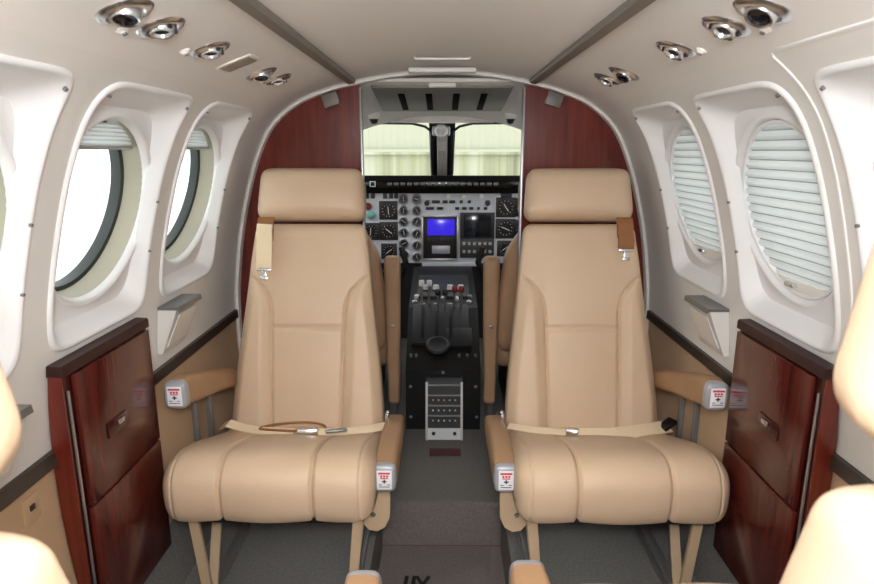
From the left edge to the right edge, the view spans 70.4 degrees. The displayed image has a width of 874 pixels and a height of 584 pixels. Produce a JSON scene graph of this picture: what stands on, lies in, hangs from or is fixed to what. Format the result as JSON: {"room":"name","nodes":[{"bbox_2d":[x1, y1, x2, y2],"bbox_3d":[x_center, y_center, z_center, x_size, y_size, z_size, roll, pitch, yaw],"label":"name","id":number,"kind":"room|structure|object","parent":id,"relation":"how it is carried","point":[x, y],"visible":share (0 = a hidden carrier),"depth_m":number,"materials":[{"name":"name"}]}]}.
{"room":"aircraft cabin","nodes":[
{"label":"aircraft cabin","id":0,"kind":"room"},
{"bbox_2d":[0,27,285,583],"bbox_3d":[-0.570,0.371,0.421,0.204,1.168,3.345,0,13,0],"label":"wall","id":1,"kind":"structure","parent":0,"point":[92,73],"depth_m":1.13,"materials":[{"name":"off-white plastic"},{"name":"tan leather"},{"name":"dark wood"}]},
{"bbox_2d":[0,404,33,482],"bbox_3d":[-0.634,0.239,0.871,0.060,0.115,0.139,0,13,0],"label":"box","id":2,"kind":"object","parent":1,"relation":"attached to","point":[25,410],"visible":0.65,"depth_m":0.92,"materials":[{"name":"white"}]},
{"bbox_2d":[20,490,40,526],"bbox_3d":[-0.664,0.354,1.015,0.007,0.044,0.040,0,13,0],"label":"wall outlet","id":3,"kind":"object","parent":1,"relation":"attached to","point":[30,507],"visible":1,"depth_m":1.01,"materials":[{"name":"beige plastic"}]},
{"bbox_2d":[30,503,35,511],"bbox_3d":[-0.662,0.352,1.015,0.003,0.010,0.012,0,13,1],"label":"socket","id":4,"kind":"object","parent":3,"relation":"attached to","point":[32,507],"depth_m":1.01,"materials":[{"name":"black plastic"}]},
{"bbox_2d":[0,54,73,378],"bbox_3d":[-0.615,-0.050,0.748,0.248,0.448,0.372,0,13,0],"label":"window","id":5,"kind":"structure","parent":1,"relation":"in","point":[34,95],"depth_m":0.88,"materials":[{"name":"white plastic"}]},
{"bbox_2d":[46,317,170,583],"bbox_3d":[-0.635,0.356,1.240,0.054,0.548,0.310,0,13,0],"label":"cabinet","id":6,"kind":"object","parent":1,"relation":"attached to","point":[105,434],"visible":0.98,"depth_m":1.17,"materials":[{"name":"brown wood"}]},
{"bbox_2d":[0,309,238,511],"bbox_3d":[-0.665,0.437,0.418,0.012,0.030,3.290,0,13,0],"label":"trim","id":7,"kind":"structure","parent":1,"relation":"attached to","point":[30,476],"depth_m":1.06,"materials":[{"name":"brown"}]},
{"bbox_2d":[47,82,192,351],"bbox_3d":[-0.611,-0.143,1.152,0.248,0.448,0.372,0,13,0],"label":"window","id":8,"kind":"structure","parent":1,"relation":"in","point":[139,125],"depth_m":1.25,"materials":[{"name":"white plastic"}]},
{"bbox_2d":[80,122,130,145],"bbox_3d":[-0.606,-0.283,1.120,0.015,0.044,0.244,0,13,0],"label":"pleated shade","id":9,"kind":"object","parent":8,"relation":"attached to","point":[103,133],"depth_m":1.14,"materials":[{"name":"white fabric"}]},
{"bbox_2d":[157,294,201,353],"bbox_3d":[-0.627,0.076,1.515,0.062,0.115,0.139,0,13,0],"label":"box","id":10,"kind":"object","parent":1,"relation":"attached to","point":[174,318],"visible":1,"depth_m":1.47,"materials":[{"name":"white plastic"}]},
{"bbox_2d":[159,102,253,295],"bbox_3d":[-0.608,-0.235,1.557,0.248,0.448,0.372,0,13,0],"label":"window","id":11,"kind":"structure","parent":1,"relation":"in","point":[188,250],"depth_m":1.67,"materials":[{"name":"white plastic"}]},
{"bbox_2d":[188,130,207,146],"bbox_3d":[-0.603,-0.376,1.524,0.015,0.044,0.244,0,13,0],"label":"pleated shade","id":12,"kind":"object","parent":11,"relation":"attached to","point":[199,138],"depth_m":1.57,"materials":[{"name":"white fabric"}]},
{"bbox_2d":[0,0,873,106],"bbox_3d":[0.003,-0.249,0.274,0.941,0.107,3.345,0,13,0],"label":"ceiling","id":13,"kind":"structure","parent":0,"point":[365,38],"depth_m":1.06,"materials":[{"name":"white plastic"}]},
{"bbox_2d":[116,27,129,35],"bbox_3d":[-0.417,-0.346,0.822,0.018,0.014,0.019,2,13,8],"label":"button","id":14,"kind":"object","parent":13,"relation":"attached to","point":[123,31],"visible":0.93,"depth_m":0.82,"materials":[{"name":"white plastic"}]},
{"bbox_2d":[94,0,154,27],"bbox_3d":[-0.389,-0.348,0.770,0.070,0.034,0.074,1,13,5],"label":"recessed light","id":15,"kind":"object","parent":13,"relation":"in","point":[124,13],"visible":0.98,"depth_m":0.76,"materials":[{"name":"silver metal"}]},
{"bbox_2d":[136,16,185,39],"bbox_3d":[-0.387,-0.370,0.867,0.067,0.029,0.070,1,13,5],"label":"air nozzle","id":16,"kind":"object","parent":13,"relation":"attached to","point":[165,27],"visible":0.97,"depth_m":0.85,"materials":[{"name":"silver metal"}]},
{"bbox_2d":[179,48,189,55],"bbox_3d":[-0.411,-0.392,1.012,0.018,0.014,0.019,-2,13,-8],"label":"button","id":17,"kind":"object","parent":13,"relation":"attached to","point":[185,52],"visible":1,"depth_m":1.01,"materials":[{"name":"white plastic"}]},
{"bbox_2d":[190,41,229,59],"bbox_3d":[-0.387,-0.413,1.058,0.066,0.029,0.070,1,13,5],"label":"air nozzle","id":18,"kind":"object","parent":13,"relation":"attached to","point":[214,50],"visible":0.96,"depth_m":1.04,"materials":[{"name":"silver metal"}]},
{"bbox_2d":[216,54,260,72],"bbox_3d":[-0.390,-0.448,1.214,0.072,0.030,0.070,0,13,0],"label":"ceiling vent","id":19,"kind":"object","parent":13,"relation":"in","point":[235,64],"visible":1,"depth_m":1.20,"materials":[{"name":"white plastic"}]},
{"bbox_2d":[246,67,276,81],"bbox_3d":[-0.391,-0.484,1.375,0.070,0.034,0.074,1,13,5],"label":"recessed light","id":20,"kind":"object","parent":13,"relation":"in","point":[263,75],"visible":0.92,"depth_m":1.36,"materials":[{"name":"silver metal"}]},
{"bbox_2d":[265,73,291,85],"bbox_3d":[-0.384,-0.513,1.491,0.066,0.029,0.070,1,13,5],"label":"air nozzle","id":21,"kind":"object","parent":13,"relation":"attached to","point":[278,80],"visible":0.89,"depth_m":1.48,"materials":[{"name":"silver metal"}]},
{"bbox_2d":[229,0,355,83],"bbox_3d":[-0.268,-0.275,0.316,0.027,0.015,3.134,0,13,0],"label":"ceiling light strip","id":22,"kind":"object","parent":13,"relation":"attached to","point":[256,9],"visible":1,"depth_m":1.06,"materials":[{"name":"grey"}]},
{"bbox_2d":[408,56,476,72],"bbox_3d":[0.014,-0.612,1.674,0.195,0.015,0.237,0,13,0],"label":"recessed light","id":23,"kind":"object","parent":13,"relation":"in","point":[410,69],"visible":1,"depth_m":1.76,"materials":[{"name":"white plastic"}]},
{"bbox_2d":[529,0,655,83],"bbox_3d":[0.274,-0.274,0.311,0.027,0.015,3.134,0,13,0],"label":"ceiling light strip","id":24,"kind":"object","parent":13,"relation":"attached to","point":[628,9],"visible":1,"depth_m":1.06,"materials":[{"name":"grey"}]},
{"bbox_2d":[594,73,620,86],"bbox_3d":[0.409,-0.511,1.485,0.066,0.035,0.070,1,13,5],"label":"air nozzle","id":25,"kind":"object","parent":13,"relation":"attached to","point":[606,80],"visible":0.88,"depth_m":1.47,"materials":[{"name":"silver metal"}]},
{"bbox_2d":[608,67,639,82],"bbox_3d":[0.414,-0.483,1.368,0.070,0.041,0.074,1,13,5],"label":"light","id":26,"kind":"object","parent":13,"relation":"attached to","point":[622,75],"visible":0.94,"depth_m":1.36,"materials":[{"name":"silver metal"}]},
{"bbox_2d":[656,41,695,60],"bbox_3d":[0.405,-0.411,1.052,0.066,0.035,0.070,1,13,5],"label":"air nozzle","id":27,"kind":"object","parent":13,"relation":"attached to","point":[672,50],"visible":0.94,"depth_m":1.04,"materials":[{"name":"silver metal"}]},
{"bbox_2d":[696,47,706,55],"bbox_3d":[0.429,-0.390,1.005,0.018,0.014,0.019,-2,13,-8],"label":"button","id":28,"kind":"object","parent":13,"relation":"attached to","point":[700,51],"visible":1,"depth_m":1.00,"materials":[{"name":"white plastic"}]},
{"bbox_2d":[701,15,750,40],"bbox_3d":[0.402,-0.369,0.861,0.067,0.035,0.070,1,13,5],"label":"air nozzle","id":29,"kind":"object","parent":13,"relation":"attached to","point":[724,28],"visible":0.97,"depth_m":0.85,"materials":[{"name":"silver metal"}]},
{"bbox_2d":[732,0,793,28],"bbox_3d":[0.402,-0.347,0.763,0.070,0.041,0.074,1,13,5],"label":"light","id":30,"kind":"object","parent":13,"relation":"attached to","point":[762,14],"visible":1,"depth_m":0.76,"materials":[{"name":"silver metal"}]},
{"bbox_2d":[758,27,771,34],"bbox_3d":[0.431,-0.345,0.815,0.018,0.014,0.019,2,13,8],"label":"button","id":31,"kind":"object","parent":13,"relation":"attached to","point":[763,31],"visible":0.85,"depth_m":0.81,"materials":[{"name":"white plastic"}]},
{"bbox_2d":[184,338,697,583],"bbox_3d":[0.008,0.847,1.199,1.320,0.154,4.660,0,13,0],"label":"floor","id":32,"kind":"structure","parent":0,"point":[444,524],"depth_m":1.75,"materials":[{"name":"grey carpet"}]},
{"bbox_2d":[0,364,381,583],"bbox_3d":[-0.356,0.389,0.633,0.558,0.991,0.643,0,13,0],"label":"passenger seat","id":33,"kind":"object","parent":32,"relation":"on","point":[23,559],"visible":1,"depth_m":0.34,"materials":[{"name":"beige leather"}]},
{"bbox_2d":[163,168,404,583],"bbox_3d":[-0.349,0.181,1.599,0.528,0.966,0.708,0,13,0],"label":"passenger seat","id":34,"kind":"object","parent":32,"relation":"on","point":[310,438],"visible":1,"depth_m":1.70,"materials":[{"name":"beige leather"}]},
{"bbox_2d":[163,426,381,522],"bbox_3d":[-0.361,0.397,1.535,0.456,0.183,0.484,0,13,0],"label":"seat cushion","id":35,"kind":"object","parent":34,"relation":"on","point":[249,474],"depth_m":1.31,"materials":[{"name":"beige leather"}]},
{"bbox_2d":[365,185,400,414],"bbox_3d":[-0.359,-0.009,2.535,0.453,0.925,0.519,0,13,0],"label":"seat","id":36,"kind":"object","parent":32,"relation":"on","point":[387,299],"visible":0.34,"depth_m":2.32,"materials":[{"name":"leather"}]},
{"bbox_2d":[380,343,386,365],"bbox_3d":[-0.385,0.197,2.634,0.400,0.120,0.420,0,13,0],"label":"seat cushion","id":37,"kind":"object","parent":36,"relation":"on","point":[383,352],"depth_m":2.43,"materials":[{"name":"leather"}]},
{"bbox_2d":[403,576,429,583],"bbox_3d":[-0.058,0.808,1.709,0.079,0.002,0.076,0,13,0],"label":"lettering","id":38,"kind":"object","parent":32,"relation":"on","point":[414,578],"visible":1,"depth_m":1.73,"materials":[{"name":"black plastic"}]},
{"bbox_2d":[405,267,480,439],"bbox_3d":[0.025,0.182,2.608,0.276,0.521,0.896,0,13,0],"label":"pedestal","id":39,"kind":"object","parent":32,"relation":"on","point":[443,369],"visible":1,"depth_m":2.32,"materials":[{"name":"black plastic"}]},
{"bbox_2d":[429,448,460,455],"bbox_3d":[0.028,0.554,2.143,0.108,0.004,0.052,0,13,0],"label":"floor plate","id":40,"kind":"object","parent":32,"relation":"on","point":[433,451],"visible":1,"depth_m":2.14,"materials":[{"name":"red"}]},
{"bbox_2d":[483,183,519,414],"bbox_3d":[0.399,-0.007,2.530,0.453,0.925,0.519,0,13,0],"label":"seat","id":41,"kind":"object","parent":32,"relation":"on","point":[498,301],"visible":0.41,"depth_m":2.32,"materials":[{"name":"leather"}]},
{"bbox_2d":[496,344,509,365],"bbox_3d":[0.425,0.199,2.627,0.400,0.120,0.420,0,13,0],"label":"seat cushion","id":42,"kind":"object","parent":41,"relation":"on","point":[502,356],"depth_m":2.43,"materials":[{"name":"leather"}]},
{"bbox_2d":[485,168,729,583],"bbox_3d":[0.390,0.182,1.593,0.528,0.966,0.708,0,13,0],"label":"passenger seat","id":43,"kind":"object","parent":32,"relation":"on","point":[580,438],"visible":1,"depth_m":1.69,"materials":[{"name":"beige leather"}]},
{"bbox_2d":[507,427,729,524],"bbox_3d":[0.399,0.399,1.529,0.456,0.183,0.484,0,13,0],"label":"seat cushion","id":44,"kind":"object","parent":43,"relation":"on","point":[557,475],"depth_m":1.31,"materials":[{"name":"beige leather"}]},
{"bbox_2d":[509,245,873,583],"bbox_3d":[0.382,0.377,0.667,0.564,1.000,0.596,0,13,0],"label":"passenger seat","id":45,"kind":"object","parent":32,"relation":"on","point":[835,544],"visible":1,"depth_m":0.38,"materials":[{"name":"beige leather"}]},
{"bbox_2d":[593,583,726,583],"bbox_3d":[0.411,0.573,0.768,0.456,0.183,0.484,0,13,0],"label":"seat cushion","id":46,"kind":"object","parent":45,"relation":"on","point":[593,583],"depth_m":0.95,"materials":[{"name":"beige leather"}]},
{"bbox_2d":[381,263,502,337],"bbox_3d":[0.027,-0.171,3.367,1.250,0.870,0.030,0,13,0],"label":"wall","id":47,"kind":"structure","parent":0,"point":[406,280],"depth_m":3.39,"materials":[{"name":"grey plastic"}]},
{"bbox_2d":[241,84,643,329],"bbox_3d":[0.016,-0.045,2.020,1.341,1.222,0.034,0,13,0],"label":"wall","id":48,"kind":"structure","parent":0,"point":[311,135],"depth_m":1.92,"materials":[{"name":"brown wood"}]},
{"bbox_2d":[321,91,340,108],"bbox_3d":[-0.322,-0.583,1.881,0.058,0.051,0.018,0,13,0],"label":"wall lamp","id":49,"kind":"object","parent":48,"relation":"attached to","point":[329,100],"visible":1,"depth_m":1.87,"materials":[{"name":"grey plastic"}]},
{"bbox_2d":[235,71,649,351],"bbox_3d":[0.016,-0.068,1.991,1.347,1.224,0.026,0,13,0],"label":"trim","id":50,"kind":"structure","parent":48,"relation":"attached to","point":[599,111],"depth_m":1.90,"materials":[{"name":"white plastic"}]},
{"bbox_2d":[544,91,563,108],"bbox_3d":[0.354,-0.581,1.876,0.058,0.051,0.018,0,13,0],"label":"wall lamp","id":51,"kind":"object","parent":48,"relation":"attached to","point":[553,99],"visible":1,"depth_m":1.87,"materials":[{"name":"grey plastic"}]},
{"bbox_2d":[360,75,524,129],"bbox_3d":[0.019,-0.603,2.295,1.131,0.319,0.753,0,13,0],"label":"ceiling","id":52,"kind":"structure","parent":0,"point":[385,116],"depth_m":2.55,"materials":[{"name":"white plastic"}]},
{"bbox_2d":[368,113,379,123],"bbox_3d":[-0.248,-0.686,2.430,0.052,0.054,0.052,0,13,0],"label":"lamp","id":53,"kind":"object","parent":52,"relation":"attached to","point":[373,118],"visible":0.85,"depth_m":2.42,"materials":[{"name":"white plastic"}]},
{"bbox_2d":[360,78,524,110],"bbox_3d":[0.018,-0.674,2.138,0.520,0.075,0.467,0,13,0],"label":"panel","id":54,"kind":"object","parent":52,"relation":"attached to","point":[392,94],"visible":0.89,"depth_m":2.04,"materials":[{"name":"white plastic"}]},
{"bbox_2d":[504,113,516,123],"bbox_3d":[0.288,-0.685,2.426,0.052,0.054,0.052,0,13,0],"label":"lamp","id":55,"kind":"object","parent":52,"relation":"attached to","point":[510,118],"visible":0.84,"depth_m":2.41,"materials":[{"name":"white plastic"}]},
{"bbox_2d":[598,30,873,583],"bbox_3d":[0.575,0.373,0.412,0.204,1.168,3.345,0,13,0],"label":"wall","id":56,"kind":"structure","parent":0,"point":[668,290],"depth_m":1.37,"materials":[{"name":"white plastic"},{"name":"beige leather"},{"name":"dark mahogany"}]},
{"bbox_2d":[632,101,726,296],"bbox_3d":[0.633,-0.233,1.547,0.248,0.448,0.372,0,13,0],"label":"window","id":57,"kind":"structure","parent":56,"relation":"in","point":[696,244],"depth_m":1.60,"materials":[{"name":"white plastic"}]},
{"bbox_2d":[672,131,720,251],"bbox_3d":[0.653,-0.251,1.543,0.089,0.304,0.333,0,13,0],"label":"pleated shade","id":58,"kind":"object","parent":57,"relation":"attached to","point":[696,225],"depth_m":1.58,"materials":[{"name":"grey"}]},
{"bbox_2d":[684,295,728,356],"bbox_3d":[0.651,0.080,1.500,0.062,0.115,0.139,0,13,0],"label":"box","id":59,"kind":"object","parent":56,"relation":"attached to","point":[711,318],"visible":1,"depth_m":1.45,"materials":[{"name":"white plastic"}]},
{"bbox_2d":[646,310,873,485],"bbox_3d":[0.670,0.439,0.408,0.012,0.030,3.290,0,13,0],"label":"trim","id":60,"kind":"structure","parent":56,"relation":"attached to","point":[839,466],"depth_m":1.50,"materials":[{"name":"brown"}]},
{"bbox_2d":[693,81,840,353],"bbox_3d":[0.630,-0.141,1.142,0.248,0.448,0.372,0,13,0],"label":"window","id":61,"kind":"structure","parent":56,"relation":"in","point":[762,141],"depth_m":1.17,"materials":[{"name":"white plastic"}]},
{"bbox_2d":[745,120,831,291],"bbox_3d":[0.649,-0.158,1.138,0.089,0.304,0.333,0,13,0],"label":"pleated shade","id":62,"kind":"object","parent":61,"relation":"attached to","point":[788,226],"depth_m":1.15,"materials":[{"name":"grey"}]},
{"bbox_2d":[713,319,838,583],"bbox_3d":[0.653,0.358,1.230,0.054,0.548,0.310,0,13,0],"label":"cabinet","id":63,"kind":"object","parent":56,"relation":"attached to","point":[782,427],"visible":0.94,"depth_m":1.18,"materials":[{"name":"brown wood"}]},
{"bbox_2d":[769,18,873,314],"bbox_3d":[0.564,-0.030,0.630,0.203,0.497,0.650,0,13,0],"label":"trim","id":64,"kind":"structure","parent":56,"relation":"attached to","point":[869,21],"depth_m":0.90,"materials":[{"name":"white plastic"}]},
{"bbox_2d":[814,56,873,277],"bbox_3d":[0.627,-0.048,0.738,0.248,0.448,0.372,0,13,0],"label":"window","id":65,"kind":"structure","parent":56,"relation":"in","point":[845,90],"depth_m":0.86,"materials":[{"name":"white plastic"}]},
{"bbox_3d":[-0.594,0.032,2.728,0.118,0.800,1.305,0,13,0],"label":"wall","id":66,"kind":"structure","parent":0,"visible":0},
{"bbox_2d":[384,122,430,168],"bbox_3d":[-0.279,-0.667,2.922,0.514,0.265,0.500,0,13,0],"label":"window","id":67,"kind":"structure","parent":66,"relation":"in","point":[389,123],"depth_m":2.68,"materials":[{"name":"clear glass"}]},
{"bbox_2d":[432,124,449,151],"bbox_3d":[0.018,-0.667,2.680,0.078,0.118,0.056,0,13,0],"label":"compass","id":68,"kind":"object","parent":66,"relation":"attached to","point":[441,130],"visible":0.89,"depth_m":2.66,"materials":[{"name":"silver metal"}]},
{"bbox_2d":[365,193,518,278],"bbox_3d":[0.023,-0.272,2.903,1.160,0.399,0.229,0,13,0],"label":"panel","id":69,"kind":"object","parent":66,"relation":"attached to","point":[428,229],"visible":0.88,"depth_m":2.98,"materials":[{"name":"black metal"}]},
{"bbox_2d":[364,175,519,192],"bbox_3d":[0.025,-0.538,3.055,1.200,0.082,0.324,0,13,0],"label":"glareshield","id":70,"kind":"object","parent":69,"relation":"on","point":[374,183],"visible":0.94,"depth_m":2.90,"materials":[{"name":"black plastic"}]},
{"bbox_2d":[429,123,454,174],"bbox_3d":[0.024,-0.650,2.918,0.112,0.292,0.508,0,13,0],"label":"trim","id":71,"kind":"structure","parent":66,"relation":"attached to","point":[442,163],"depth_m":2.89,"materials":[{"name":"black plastic"}]},
{"bbox_2d":[453,122,499,172],"bbox_3d":[0.327,-0.666,2.917,0.514,0.265,0.500,0,13,0],"label":"window","id":72,"kind":"structure","parent":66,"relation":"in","point":[466,124],"depth_m":2.67,"materials":[{"name":"clear glass"}]},
{"label":"outside","id":73,"kind":"structure","parent":0,"visible":0},
{"bbox_2d":[55,192,185,281],"bbox_3d":[0.048,1.020,6.389,90.000,0.100,60.000,0,13,0],"label":"sky","id":74,"kind":"structure","parent":73,"point":[84,213],"depth_m":20.51,"materials":[{"name":"white"}]},
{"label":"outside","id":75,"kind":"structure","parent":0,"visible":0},
{"bbox_2d":[363,123,520,174],"bbox_3d":[4.737,-4.549,13.231,18.850,7.700,0.100,0,13,0],"label":"wall","id":76,"kind":"structure","parent":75,"point":[495,149],"depth_m":13.61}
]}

